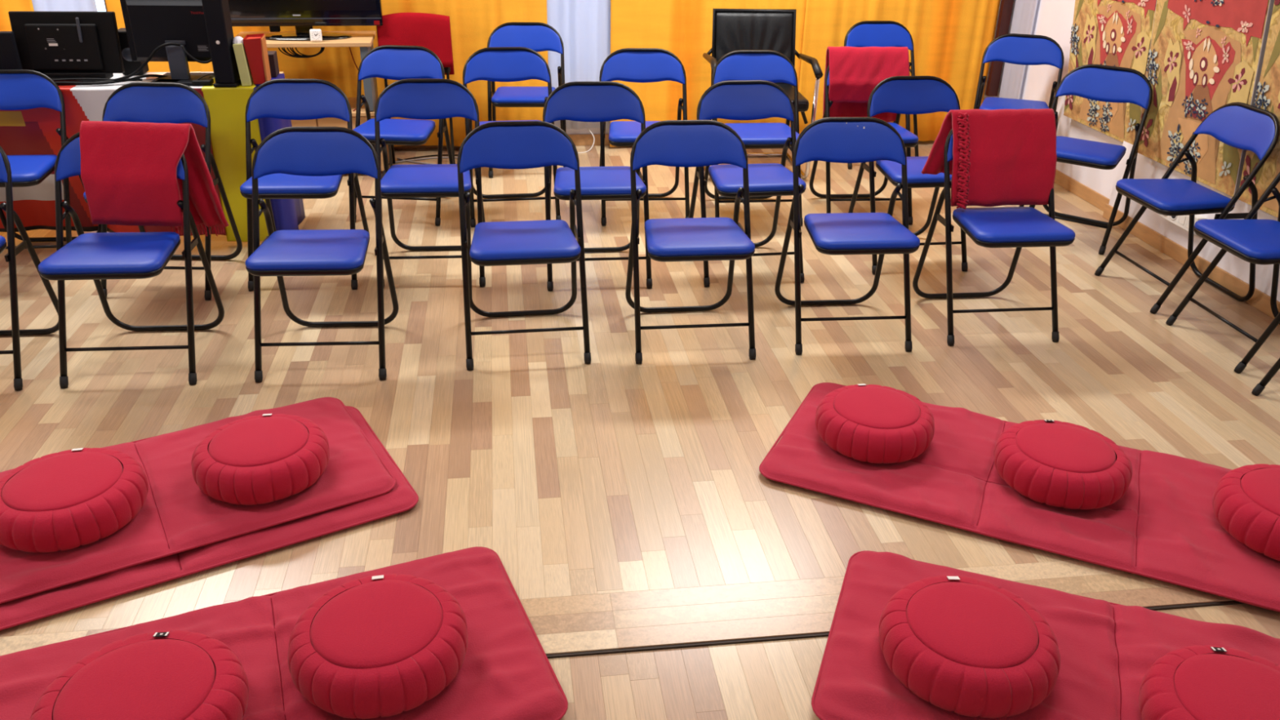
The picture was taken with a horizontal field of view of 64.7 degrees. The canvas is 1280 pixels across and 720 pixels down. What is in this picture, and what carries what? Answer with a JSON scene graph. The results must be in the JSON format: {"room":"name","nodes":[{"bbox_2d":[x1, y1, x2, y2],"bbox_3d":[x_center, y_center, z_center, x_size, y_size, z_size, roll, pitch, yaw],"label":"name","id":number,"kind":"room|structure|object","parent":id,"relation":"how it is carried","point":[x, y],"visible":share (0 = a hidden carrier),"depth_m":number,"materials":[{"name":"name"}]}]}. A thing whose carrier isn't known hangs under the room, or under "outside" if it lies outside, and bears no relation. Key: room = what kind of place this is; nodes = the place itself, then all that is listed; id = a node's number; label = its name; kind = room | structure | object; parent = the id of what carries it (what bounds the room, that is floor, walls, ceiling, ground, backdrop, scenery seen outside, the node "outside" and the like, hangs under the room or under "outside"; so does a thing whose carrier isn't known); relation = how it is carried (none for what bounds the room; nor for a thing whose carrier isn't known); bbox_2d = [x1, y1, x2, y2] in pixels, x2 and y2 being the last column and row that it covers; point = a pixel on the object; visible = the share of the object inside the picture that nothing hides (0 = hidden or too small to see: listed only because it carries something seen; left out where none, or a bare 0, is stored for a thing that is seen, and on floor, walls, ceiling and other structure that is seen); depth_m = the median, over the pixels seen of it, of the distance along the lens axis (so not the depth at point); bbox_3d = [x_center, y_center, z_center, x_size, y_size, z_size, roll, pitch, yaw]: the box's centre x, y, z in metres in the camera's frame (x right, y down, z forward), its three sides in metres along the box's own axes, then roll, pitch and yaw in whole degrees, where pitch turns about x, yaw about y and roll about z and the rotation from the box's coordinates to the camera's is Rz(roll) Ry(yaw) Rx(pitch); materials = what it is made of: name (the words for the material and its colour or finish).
{"room":"meditation hall","nodes":[
{"label":"meditation hall","id":0,"kind":"room"},
{"bbox_2d":[0,0,34,31],"bbox_3d":[-4.085,-2.226,5.230,1.600,2.376,0.026,-2,27,-7],"label":"curtain","id":1,"kind":"object","parent":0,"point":[6,6],"visible":0.03,"depth_m":5.50,"materials":[{"name":"fabric"}]},
{"bbox_2d":[0,140,1279,719],"bbox_3d":[-0.730,0.630,2.494,7.725,0.120,8.650,-2,27,-7],"label":"floor","id":2,"kind":"structure","parent":0,"point":[623,503],"depth_m":3.41,"materials":[{"name":"brown"}]},
{"bbox_2d":[0,146,58,390],"bbox_3d":[-2.291,-0.331,3.350,0.442,0.788,0.504,-2,27,-6],"label":"folding chair","id":3,"kind":"object","parent":2,"relation":"on","point":[12,216],"visible":0.93,"depth_m":3.35,"materials":[{"name":"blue metal"}]},
{"bbox_2d":[0,69,101,248],"bbox_3d":[-2.620,-0.783,4.241,0.442,0.788,0.504,-2,27,-7],"label":"folding chair","id":4,"kind":"object","parent":2,"relation":"on","point":[20,89],"visible":0.63,"depth_m":4.22,"materials":[{"name":"blue plastic"}]},
{"bbox_2d":[38,131,224,387],"bbox_3d":[-1.733,-0.351,3.411,0.442,0.788,0.504,-1,27,-5],"label":"folding chair","id":5,"kind":"object","parent":2,"relation":"on","point":[95,256],"visible":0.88,"depth_m":3.37,"materials":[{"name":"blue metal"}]},
{"bbox_2d":[80,120,228,236],"bbox_3d":[-1.657,-0.605,3.456,0.414,0.418,0.181,-1,27,-5],"label":"shawl","id":6,"kind":"object","parent":5,"relation":"on","point":[129,170],"visible":0.93,"depth_m":3.38,"materials":[{"name":"red fabric"}]},
{"bbox_2d":[83,81,242,300],"bbox_3d":[-1.939,-0.682,4.067,0.442,0.788,0.504,1,27,-1],"label":"folding chair","id":7,"kind":"object","parent":2,"relation":"on","point":[140,101],"visible":0.59,"depth_m":4.04,"materials":[{"name":"blue plastic"}]},
{"bbox_2d":[0,405,418,631],"bbox_3d":[-1.605,0.475,2.590,1.959,0.036,0.665,-14,30,-28],"label":"floor mat","id":8,"kind":"object","parent":2,"relation":"on","point":[402,497],"visible":0.14,"depth_m":2.57,"materials":[{"name":"red fabric"}]},
{"bbox_2d":[0,396,395,604],"bbox_3d":[-1.642,0.434,2.605,1.909,0.044,0.629,-14,30,-28],"label":"floor mat","id":9,"kind":"object","parent":8,"relation":"on","point":[175,516],"visible":0.52,"depth_m":2.70,"materials":[{"name":"red fabric"}]},
{"bbox_2d":[0,448,148,552],"bbox_3d":[-1.481,0.352,2.615,0.377,0.123,0.379,-7,28,-16],"label":"round cushion","id":10,"kind":"object","parent":9,"relation":"on","point":[68,500],"visible":1,"depth_m":2.53,"materials":[{"name":"red fabric"}]},
{"bbox_2d":[191,413,329,505],"bbox_3d":[-1.049,0.266,2.805,0.361,0.123,0.363,23,34,37],"label":"round cushion","id":11,"kind":"object","parent":9,"relation":"on","point":[264,458],"visible":1,"depth_m":2.71,"materials":[{"name":"red fabric"}]},
{"bbox_2d":[0,546,568,719],"bbox_3d":[-1.138,0.755,2.030,1.909,0.052,0.644,-10,29,-21],"label":"floor mat","id":12,"kind":"object","parent":2,"relation":"on","point":[505,673],"visible":0.52,"depth_m":2.25,"materials":[{"name":"red fabric"}]},
{"bbox_2d":[30,630,248,719],"bbox_3d":[-0.992,0.691,2.007,0.398,0.123,0.397,7,27,11],"label":"round cushion","id":13,"kind":"object","parent":12,"relation":"on","point":[162,674],"visible":1,"depth_m":2.00,"materials":[{"name":"red fabric"}]},
{"bbox_2d":[287,573,467,719],"bbox_3d":[-0.564,0.607,2.188,0.378,0.129,0.380,-12,29,-25],"label":"round cushion","id":14,"kind":"object","parent":12,"relation":"on","point":[384,645],"visible":1,"depth_m":2.10,"materials":[{"name":"red fabric"}]},
{"bbox_2d":[240,78,369,290],"bbox_3d":[-1.400,-0.728,4.181,0.442,0.788,0.504,-1,27,-5],"label":"folding chair","id":15,"kind":"object","parent":2,"relation":"on","point":[291,99],"visible":0.62,"depth_m":4.15,"materials":[{"name":"blue plastic"}]},
{"bbox_2d":[234,31,389,171],"bbox_3d":[-1.806,-1.426,5.605,0.745,0.702,0.404,-3,27,-9],"label":"desk","id":16,"kind":"object","parent":2,"relation":"on","point":[363,39],"depth_m":5.46,"materials":[{"name":"brown wood"}]},
{"bbox_2d":[227,0,382,40],"bbox_3d":[-1.799,-2.011,5.293,0.840,0.619,0.230,-3,27,-9],"label":"television","id":17,"kind":"object","parent":16,"relation":"on","point":[304,15],"visible":0.77,"depth_m":5.36,"materials":[{"name":"black plastic"}]},
{"bbox_2d":[309,29,322,41],"bbox_3d":[-1.700,-1.702,5.304,0.059,0.063,0.029,-4,27,-11],"label":"clock","id":18,"kind":"object","parent":16,"relation":"on","point":[315,34],"visible":1,"depth_m":5.29,"materials":[{"name":"white plastic"}]},
{"bbox_2d":[349,47,358,111],"bbox_3d":[-1.524,-1.527,5.455,0.093,0.356,0.045,-11,29,-23],"label":"hanging cable","id":19,"kind":"object","parent":16,"relation":"hanging from","point":[349,47],"visible":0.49,"depth_m":5.43,"materials":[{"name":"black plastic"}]},
{"bbox_2d":[346,97,377,116],"bbox_3d":[-1.807,-1.404,5.618,0.745,0.020,0.400,-3,27,-9],"label":"shelf","id":20,"kind":"object","parent":16,"relation":"attached to","point":[353,100],"depth_m":5.56,"materials":[{"name":"brown wood"}]},
{"bbox_2d":[244,126,398,382],"bbox_3d":[-1.101,-0.367,3.470,0.442,0.788,0.504,-1,27,-4],"label":"folding chair","id":21,"kind":"object","parent":2,"relation":"on","point":[308,151],"visible":1,"depth_m":3.44,"materials":[{"name":"blue plastic"}]},
{"bbox_2d":[352,44,453,226],"bbox_3d":[-1.172,-1.101,4.936,0.442,0.788,0.504,3,27,3],"label":"folding chair","id":22,"kind":"object","parent":2,"relation":"on","point":[393,62],"visible":0.73,"depth_m":4.91,"materials":[{"name":"blue plastic"}]},
{"bbox_2d":[396,157,434,164],"bbox_3d":[-1.221,-1.147,5.887,0.449,0.010,0.100,6,27,9],"label":"cable","id":23,"kind":"object","parent":2,"relation":"on","point":[408,161],"visible":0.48,"depth_m":5.89,"materials":[{"name":"grey plastic"}]},
{"bbox_2d":[376,25,455,167],"bbox_3d":[-1.224,-1.431,5.550,0.380,0.822,0.428,-4,27,-10],"label":"chair","id":24,"kind":"object","parent":2,"relation":"on","point":[391,148],"visible":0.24,"depth_m":5.60,"materials":[{"name":"black metal"}]},
{"bbox_2d":[377,12,454,75],"bbox_3d":[-1.238,-1.737,5.580,0.402,0.345,0.122,-4,27,-10],"label":"cover","id":25,"kind":"object","parent":24,"relation":"on","point":[432,32],"visible":0.7,"depth_m":5.52,"materials":[{"name":"fabric"}]},
{"bbox_2d":[388,156,457,163],"bbox_3d":[-1.143,-1.190,5.975,0.668,0.010,0.074,-6,27,-13],"label":"cable","id":26,"kind":"object","parent":2,"relation":"on","point":[433,157],"visible":0.47,"depth_m":5.96,"materials":[{"name":"grey plastic"}]},
{"bbox_2d":[388,154,457,164],"bbox_3d":[-1.172,-1.191,5.976,0.752,0.008,0.169,-10,29,-21],"label":"cable","id":27,"kind":"object","parent":2,"relation":"on","point":[437,154],"visible":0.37,"depth_m":6.01,"materials":[{"name":"black plastic"}]},
{"bbox_2d":[374,78,485,288],"bbox_3d":[-0.880,-0.741,4.228,0.442,0.788,0.504,-2,27,-5],"label":"folding chair","id":28,"kind":"object","parent":2,"relation":"on","point":[427,99],"visible":0.76,"depth_m":4.20,"materials":[{"name":"blue plastic"}]},
{"bbox_2d":[462,46,560,226],"bbox_3d":[-0.633,-1.096,4.950,0.442,0.788,0.504,-4,27,-10],"label":"folding chair","id":29,"kind":"object","parent":2,"relation":"on","point":[516,64],"visible":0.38,"depth_m":4.93,"materials":[{"name":"blue plastic"}]},
{"bbox_2d":[457,120,591,369],"bbox_3d":[-0.416,-0.415,3.593,0.442,0.788,0.504,-3,27,-8],"label":"folding chair","id":30,"kind":"object","parent":2,"relation":"on","point":[517,144],"visible":1,"depth_m":3.56,"materials":[{"name":"blue plastic"}]},
{"bbox_2d":[487,22,566,177],"bbox_3d":[-0.637,-1.463,5.684,0.442,0.788,0.504,-1,27,-5],"label":"folding chair","id":31,"kind":"object","parent":2,"relation":"on","point":[538,37],"visible":0.62,"depth_m":5.65,"materials":[{"name":"blue plastic"}]},
{"bbox_2d":[577,128,594,153],"bbox_3d":[-0.336,-1.339,6.184,0.071,0.123,0.202,12,28,20],"label":"cable","id":32,"kind":"object","parent":2,"relation":"on","point":[588,128],"visible":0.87,"depth_m":6.22,"materials":[{"name":"white plastic"}]},
{"bbox_2d":[542,81,652,291],"bbox_3d":[-0.183,-0.734,4.242,0.442,0.788,0.504,-2,27,-6],"label":"folding chair","id":33,"kind":"object","parent":2,"relation":"on","point":[579,101],"visible":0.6,"depth_m":4.21,"materials":[{"name":"blue plastic"}]},
{"bbox_2d":[599,48,689,225],"bbox_3d":[0.019,-1.104,4.992,0.442,0.788,0.504,-1,27,-5],"label":"folding chair","id":34,"kind":"object","parent":2,"relation":"on","point":[625,64],"visible":0.63,"depth_m":4.97,"materials":[{"name":"blue plastic"}]},
{"bbox_2d":[625,120,755,364],"bbox_3d":[0.185,-0.434,3.656,0.442,0.788,0.504,-2,27,-7],"label":"folding chair","id":35,"kind":"object","parent":2,"relation":"on","point":[669,143],"visible":1,"depth_m":3.62,"materials":[{"name":"blue plastic"}]},
{"bbox_2d":[688,80,806,287],"bbox_3d":[0.463,-0.760,4.321,0.442,0.788,0.504,-3,27,-9],"label":"folding chair","id":36,"kind":"object","parent":2,"relation":"on","point":[744,100],"visible":0.8,"depth_m":4.29,"materials":[{"name":"blue plastic"}]},
{"bbox_2d":[704,49,803,226],"bbox_3d":[0.573,-1.096,4.998,0.442,0.788,0.504,-2,27,-6],"label":"folding chair","id":37,"kind":"object","parent":2,"relation":"on","point":[772,66],"visible":0.56,"depth_m":4.97,"materials":[{"name":"blue plastic"}]},
{"bbox_2d":[702,8,822,179],"bbox_3d":[0.655,-1.489,5.688,0.594,0.870,0.632,-1,27,-5],"label":"leather armchair","id":38,"kind":"object","parent":2,"relation":"on","point":[733,29],"visible":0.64,"depth_m":5.70,"materials":[{"name":"black leather"}]},
{"bbox_2d":[774,116,919,354],"bbox_3d":[0.778,-0.465,3.742,0.442,0.788,0.504,-2,27,-5],"label":"folding chair","id":39,"kind":"object","parent":2,"relation":"on","point":[846,140],"visible":1,"depth_m":3.71,"materials":[{"name":"blue plastic"}]},
{"bbox_2d":[808,64,918,224],"bbox_3d":[1.135,-1.112,5.053,0.442,0.788,0.504,-1,27,-5],"label":"folding chair","id":40,"kind":"object","parent":2,"relation":"on","point":[910,140],"visible":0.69,"depth_m":5.04,"materials":[{"name":"blue plastic"}]},
{"bbox_2d":[822,46,909,122],"bbox_3d":[1.141,-1.373,5.083,0.430,0.386,0.172,-1,27,-5],"label":"shawl","id":41,"kind":"object","parent":40,"relation":"on","point":[855,73],"visible":0.72,"depth_m":5.01,"materials":[{"name":"red fabric"}]},
{"bbox_2d":[844,20,918,168],"bbox_3d":[1.420,-1.572,5.987,0.442,0.788,0.504,-3,27,-8],"label":"folding chair","id":42,"kind":"object","parent":2,"relation":"on","point":[882,33],"visible":0.51,"depth_m":5.96,"materials":[{"name":"blue plastic"}]},
{"bbox_2d":[546,600,1243,658],"bbox_3d":[-0.794,0.702,2.229,7.325,0.009,0.007,-2,27,-7],"label":"trim","id":43,"kind":"structure","parent":2,"relation":"in","point":[1227,602],"depth_m":2.35,"materials":[{"name":"brown"}]},
{"bbox_2d":[848,75,968,275],"bbox_3d":[1.218,-0.824,4.479,0.442,0.788,0.504,-3,27,-8],"label":"folding chair","id":44,"kind":"object","parent":2,"relation":"on","point":[903,95],"visible":0.53,"depth_m":4.45,"materials":[{"name":"blue plastic"}]},
{"bbox_2d":[912,128,1075,345],"bbox_3d":[1.361,-0.501,3.837,0.442,0.788,0.504,-2,27,-6],"label":"folding chair","id":45,"kind":"object","parent":2,"relation":"on","point":[1018,227],"visible":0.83,"depth_m":3.79,"materials":[{"name":"blue plastic"}]},
{"bbox_2d":[920,108,1057,209],"bbox_3d":[1.335,-0.769,3.831,0.466,0.341,0.220,-2,27,-6],"label":"shawl","id":46,"kind":"object","parent":45,"relation":"on","point":[1001,157],"visible":0.98,"depth_m":3.80,"materials":[{"name":"red fabric"}]},
{"bbox_2d":[973,33,1064,111],"bbox_3d":[2.081,-1.379,5.626,0.442,0.788,0.504,9,28,16],"label":"folding chair","id":47,"kind":"object","parent":2,"relation":"on","point":[1011,48],"visible":0.73,"depth_m":5.59,"materials":[{"name":"blue plastic"}]},
{"bbox_2d":[759,382,1279,612],"bbox_3d":[1.405,0.404,2.838,2.059,0.051,0.664,13,29,22],"label":"floor mat","id":48,"kind":"object","parent":2,"relation":"on","point":[1165,527],"visible":0.62,"depth_m":2.82,"materials":[{"name":"red fabric"}]},
{"bbox_2d":[815,383,934,463],"bbox_3d":[0.716,0.186,3.080,0.356,0.122,0.357,-10,28,-21],"label":"round cushion","id":49,"kind":"object","parent":48,"relation":"on","point":[874,424],"visible":1,"depth_m":2.99,"materials":[{"name":"red fabric"}]},
{"bbox_2d":[993,419,1132,510],"bbox_3d":[1.205,0.290,2.892,0.368,0.123,0.369,17,30,28],"label":"round cushion","id":50,"kind":"object","parent":48,"relation":"on","point":[1051,462],"visible":1,"depth_m":2.80,"materials":[{"name":"red fabric"}]},
{"bbox_2d":[1212,463,1279,560],"bbox_3d":[1.731,0.405,2.677,0.383,0.129,0.384,-20,33,-36],"label":"round cushion","id":51,"kind":"object","parent":48,"relation":"on","point":[1246,500],"visible":1,"depth_m":2.64,"materials":[{"name":"red fabric"}]},
{"bbox_2d":[811,551,1279,719],"bbox_3d":[1.353,0.766,2.105,1.909,0.056,0.630,10,28,17],"label":"floor mat","id":52,"kind":"object","parent":2,"relation":"on","point":[1107,649],"visible":0.47,"depth_m":2.30,"materials":[{"name":"red fabric"}]},
{"bbox_2d":[878,574,1060,718],"bbox_3d":[0.720,0.616,2.220,0.382,0.129,0.378,11,28,20],"label":"round cushion","id":53,"kind":"object","parent":52,"relation":"on","point":[965,646],"visible":1,"depth_m":2.13,"materials":[{"name":"red fabric"}]},
{"bbox_2d":[1138,644,1279,719],"bbox_3d":[1.211,0.725,2.030,0.381,0.123,0.379,-5,27,-12],"label":"round cushion","id":54,"kind":"object","parent":52,"relation":"on","point":[1197,682],"visible":1,"depth_m":2.04,"materials":[{"name":"red fabric"}]},
{"bbox_2d":[1018,64,1152,254],"bbox_3d":[2.116,-0.971,4.811,0.442,0.788,0.504,19,32,32],"label":"folding chair","id":55,"kind":"object","parent":2,"relation":"on","point":[1100,82],"visible":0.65,"depth_m":4.73,"materials":[{"name":"blue plastic"}]},
{"bbox_2d":[1094,102,1279,314],"bbox_3d":[2.265,-0.642,4.158,0.504,0.788,0.442,-3,27,-8],"label":"folding chair","id":56,"kind":"object","parent":2,"relation":"on","point":[1242,126],"visible":0.99,"depth_m":4.07,"materials":[{"name":"blue plastic"}]},
{"bbox_2d":[1165,171,1279,373],"bbox_3d":[2.335,-0.405,3.686,0.504,0.788,0.442,-2,27,-7],"label":"folding chair","id":57,"kind":"object","parent":2,"relation":"on","point":[1257,242],"visible":1,"depth_m":3.68,"materials":[{"name":"blue plastic"}]},
{"bbox_2d":[1251,357,1279,395],"bbox_3d":[2.361,-0.145,3.166,0.504,0.788,0.442,-2,27,-7],"label":"folding chair","id":58,"kind":"object","parent":2,"relation":"on","point":[1257,390],"visible":1,"depth_m":3.47,"materials":[{"name":"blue metal"}]},
{"bbox_3d":[-2.861,-0.905,4.568,2.450,0.697,0.350,-2,27,-7],"label":"table","id":59,"kind":"object","parent":2,"relation":"on","visible":0},
{"bbox_2d":[0,71,226,235],"bbox_3d":[-2.961,-0.897,4.495,2.132,0.664,0.400,-2,27,-7],"label":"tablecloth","id":60,"kind":"object","parent":59,"relation":"on","point":[32,131],"visible":0.32,"depth_m":4.40,"materials":[{"name":"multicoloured fabric"}]},
{"bbox_2d":[0,31,22,69],"bbox_3d":[-2.832,-1.268,4.255,0.400,0.215,0.150,-4,27,-11],"label":"monitor","id":61,"kind":"object","parent":60,"relation":"on","point":[10,59],"visible":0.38,"depth_m":4.26,"materials":[{"name":"black plastic"}]},
{"bbox_2d":[8,11,124,81],"bbox_3d":[-2.472,-1.353,4.374,0.424,0.294,0.160,-2,27,-6],"label":"monitor","id":62,"kind":"object","parent":60,"relation":"on","point":[57,45],"visible":0.91,"depth_m":4.34,"materials":[{"name":"black plastic"}]},
{"bbox_2d":[52,78,142,81],"bbox_3d":[-2.400,-1.203,4.349,0.474,0.024,0.044,-5,27,-12],"label":"cable","id":63,"kind":"object","parent":60,"relation":"on","point":[62,79],"visible":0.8,"depth_m":4.33,"materials":[{"name":"black plastic"}]},
{"bbox_2d":[54,74,167,84],"bbox_3d":[-2.337,-1.205,4.352,0.560,0.028,0.087,-9,28,-19],"label":"cable","id":64,"kind":"object","parent":60,"relation":"on","point":[145,75],"visible":0.84,"depth_m":4.33,"materials":[{"name":"black plastic"}]},
{"bbox_2d":[117,27,148,75],"bbox_3d":[-2.282,-1.385,4.539,0.090,0.190,0.106,-3,27,-9],"label":"speaker","id":65,"kind":"object","parent":60,"relation":"on","point":[130,66],"visible":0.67,"depth_m":4.51},
{"bbox_2d":[120,0,214,85],"bbox_3d":[-2.004,-1.411,4.374,0.440,0.395,0.230,-1,27,-5],"label":"monitor","id":66,"kind":"object","parent":60,"relation":"on","point":[149,24],"visible":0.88,"depth_m":4.36,"materials":[{"name":"black plastic"}]},
{"bbox_2d":[57,42,180,85],"bbox_3d":[-2.265,-1.261,4.311,0.598,0.172,0.039,-5,27,-12],"label":"cable","id":67,"kind":"object","parent":66,"relation":"attached to","point":[164,45],"visible":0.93,"depth_m":4.33,"materials":[{"name":"black plastic"}]},
{"bbox_2d":[181,45,211,63],"bbox_3d":[-1.908,-1.318,4.364,0.132,0.074,0.025,0,27,-3],"label":"power cable","id":68,"kind":"object","parent":66,"relation":"hanging from","point":[182,46],"visible":0.89,"depth_m":4.36,"materials":[{"name":"black plastic"}]},
{"bbox_2d":[146,71,200,79],"bbox_3d":[-2.091,-1.276,4.535,0.220,0.006,0.110,-8,28,-17],"label":"paper sheet","id":69,"kind":"object","parent":60,"relation":"on","point":[148,77],"visible":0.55,"depth_m":4.53,"materials":[{"name":"white paper"}]},
{"bbox_2d":[201,77,268,241],"bbox_3d":[-1.802,-0.935,4.651,0.217,0.692,0.395,-2,27,-7],"label":"tablecloth","id":70,"kind":"object","parent":59,"relation":"on","point":[226,105],"visible":0.52,"depth_m":4.45,"materials":[{"name":"yellow fabric"}]},
{"bbox_2d":[191,78,213,85],"bbox_3d":[-1.898,-1.207,4.390,0.080,0.020,0.060,-2,27,-7],"label":"adapter","id":71,"kind":"object","parent":70,"relation":"on","point":[203,82],"visible":1,"depth_m":4.37,"materials":[{"name":"black plastic"}]},
{"bbox_2d":[201,0,241,87],"bbox_3d":[-1.786,-1.378,4.310,0.097,0.400,0.120,-1,27,-5],"label":"computer","id":72,"kind":"object","parent":70,"relation":"on","point":[217,16],"visible":0.88,"depth_m":4.29,"materials":[{"name":"black plastic"}]},
{"bbox_2d":[232,35,253,86],"bbox_3d":[-1.727,-1.305,4.393,0.056,0.201,0.140,-5,27,-13],"label":"folder","id":73,"kind":"object","parent":70,"relation":"on","point":[244,70],"visible":0.91,"depth_m":4.34,"materials":[{"name":"yellow"}]},
{"bbox_2d":[253,73,305,231],"bbox_3d":[-1.653,-0.933,4.651,0.086,0.692,0.336,-2,27,-7],"label":"tablecloth","id":74,"kind":"object","parent":59,"relation":"on","point":[288,214],"visible":0.25,"depth_m":4.62,"materials":[{"name":"fabric"}]},
{"bbox_2d":[242,33,271,84],"bbox_3d":[-1.673,-1.315,4.419,0.077,0.195,0.130,-4,27,-11],"label":"binder","id":75,"kind":"object","parent":74,"relation":"on","point":[255,45],"visible":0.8,"depth_m":4.38,"materials":[{"name":"paper"}]},
{"bbox_2d":[267,50,279,76],"bbox_3d":[-1.680,-1.338,4.571,0.072,0.100,0.090,-3,27,-9],"label":"box","id":76,"kind":"object","parent":74,"relation":"on","point":[273,57],"visible":0.44,"depth_m":4.54,"materials":[{"name":"black"}]},
{"bbox_2d":[565,0,1000,134],"bbox_3d":[-1.267,-2.544,5.674,7.725,2.700,0.150,-2,27,-7],"label":"wall","id":77,"kind":"structure","parent":0,"point":[584,131],"depth_m":6.29,"materials":[{"name":"white paint"}]},
{"bbox_2d":[31,0,97,11],"bbox_3d":[-3.189,-2.320,5.352,0.416,2.284,0.021,-2,27,-7],"label":"curtain","id":78,"kind":"object","parent":77,"relation":"hanging from","point":[38,5],"visible":0.11,"depth_m":5.55,"materials":[{"name":"white fabric"}]},
{"bbox_2d":[95,0,107,11],"bbox_3d":[-3.232,-2.356,5.419,0.650,1.880,0.095,-2,27,-7],"label":"window","id":79,"kind":"structure","parent":77,"relation":"in","point":[100,4],"depth_m":5.65,"materials":[{"name":"white glass"}]},
{"bbox_2d":[105,0,548,146],"bbox_3d":[-1.726,-2.327,5.521,2.410,2.370,0.028,-2,27,-7],"label":"curtain","id":80,"kind":"object","parent":77,"relation":"hanging from","point":[472,22],"visible":0.14,"depth_m":5.83,"materials":[{"name":"fabric"}]},
{"bbox_2d":[394,133,609,148],"bbox_3d":[-1.386,-1.328,6.176,7.313,0.072,0.012,-2,27,-7],"label":"baseboard","id":81,"kind":"structure","parent":77,"relation":"attached to","point":[579,140],"depth_m":6.29,"materials":[{"name":"brown wood"}]},
{"bbox_2d":[546,0,610,129],"bbox_3d":[-0.352,-2.441,5.708,0.462,2.282,0.036,-2,27,-7],"label":"curtain","id":82,"kind":"object","parent":77,"relation":"hanging from","point":[584,26],"visible":0.41,"depth_m":5.99,"materials":[{"name":"white fabric"}]},
{"bbox_2d":[609,0,806,146],"bbox_3d":[0.437,-2.413,5.802,1.215,2.388,0.021,-2,27,-7],"label":"curtain","id":83,"kind":"object","parent":77,"relation":"hanging from","point":[683,28],"visible":0.37,"depth_m":6.02,"materials":[{"name":"fabric"}]},
{"bbox_2d":[798,0,999,141],"bbox_3d":[1.596,-2.455,5.922,1.215,2.377,0.025,-2,27,-7],"label":"curtain","id":84,"kind":"object","parent":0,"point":[951,38],"visible":0.49,"depth_m":6.18,"materials":[{"name":"fabric"}]},
{"bbox_2d":[988,0,1279,302],"bbox_3d":[2.874,-0.784,2.317,0.205,2.700,8.450,-2,27,-7],"label":"wall","id":85,"kind":"structure","parent":0,"point":[1054,19],"depth_m":5.32,"materials":[{"name":"white paint"}]},
{"bbox_2d":[985,0,1013,96],"bbox_3d":[2.240,-2.563,5.955,0.066,1.990,0.045,-2,27,-7],"label":"trim","id":86,"kind":"structure","parent":85,"relation":"attached to","point":[1006,6],"depth_m":6.23,"materials":[{"name":"brown wood"}]},
{"bbox_2d":[999,0,1038,99],"bbox_3d":[2.295,-2.435,5.827,0.015,2.301,0.271,-2,27,-7],"label":"curtain","id":87,"kind":"object","parent":85,"relation":"hanging from","point":[1024,11],"visible":0.55,"depth_m":6.11,"materials":[{"name":"white fabric"}]},
{"bbox_2d":[1063,0,1156,144],"bbox_3d":[2.338,-1.823,4.936,0.208,1.417,0.715,-3,27,-8],"label":"panel","id":88,"kind":"object","parent":85,"relation":"attached to","point":[1111,33],"visible":0.79,"depth_m":5.05,"materials":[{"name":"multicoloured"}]},
{"bbox_2d":[1053,169,1279,319],"bbox_3d":[2.771,0.397,2.888,0.067,0.072,8.438,-2,27,-7],"label":"baseboard","id":89,"kind":"structure","parent":85,"relation":"attached to","point":[1260,300],"depth_m":4.75,"materials":[{"name":"brown wood"}]},
{"bbox_2d":[1158,213,1207,235],"bbox_3d":[2.465,-0.650,4.598,0.047,0.078,0.270,-2,27,-7],"label":"box","id":90,"kind":"object","parent":85,"relation":"attached to","point":[1182,221],"visible":0.32,"depth_m":4.56,"materials":[{"name":"white plastic"}]},
{"bbox_2d":[1169,215,1177,220],"bbox_3d":[2.439,-0.665,4.620,0.002,0.052,0.052,-2,27,-7],"label":"outlet","id":91,"kind":"object","parent":90,"relation":"attached to","point":[1171,218],"depth_m":4.62,"materials":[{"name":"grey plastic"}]},
{"bbox_2d":[1137,0,1274,196],"bbox_3d":[2.401,-1.475,4.241,0.208,1.417,0.727,-3,27,-8],"label":"panel","id":92,"kind":"object","parent":85,"relation":"attached to","point":[1206,55],"visible":0.9,"depth_m":4.34,"materials":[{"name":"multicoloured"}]},
{"bbox_2d":[1238,0,1279,217],"bbox_3d":[2.499,-1.143,3.579,0.208,1.417,0.727,-3,27,-8],"label":"panel","id":93,"kind":"object","parent":85,"relation":"attached to","point":[1268,94],"visible":0.68,"depth_m":3.97,"materials":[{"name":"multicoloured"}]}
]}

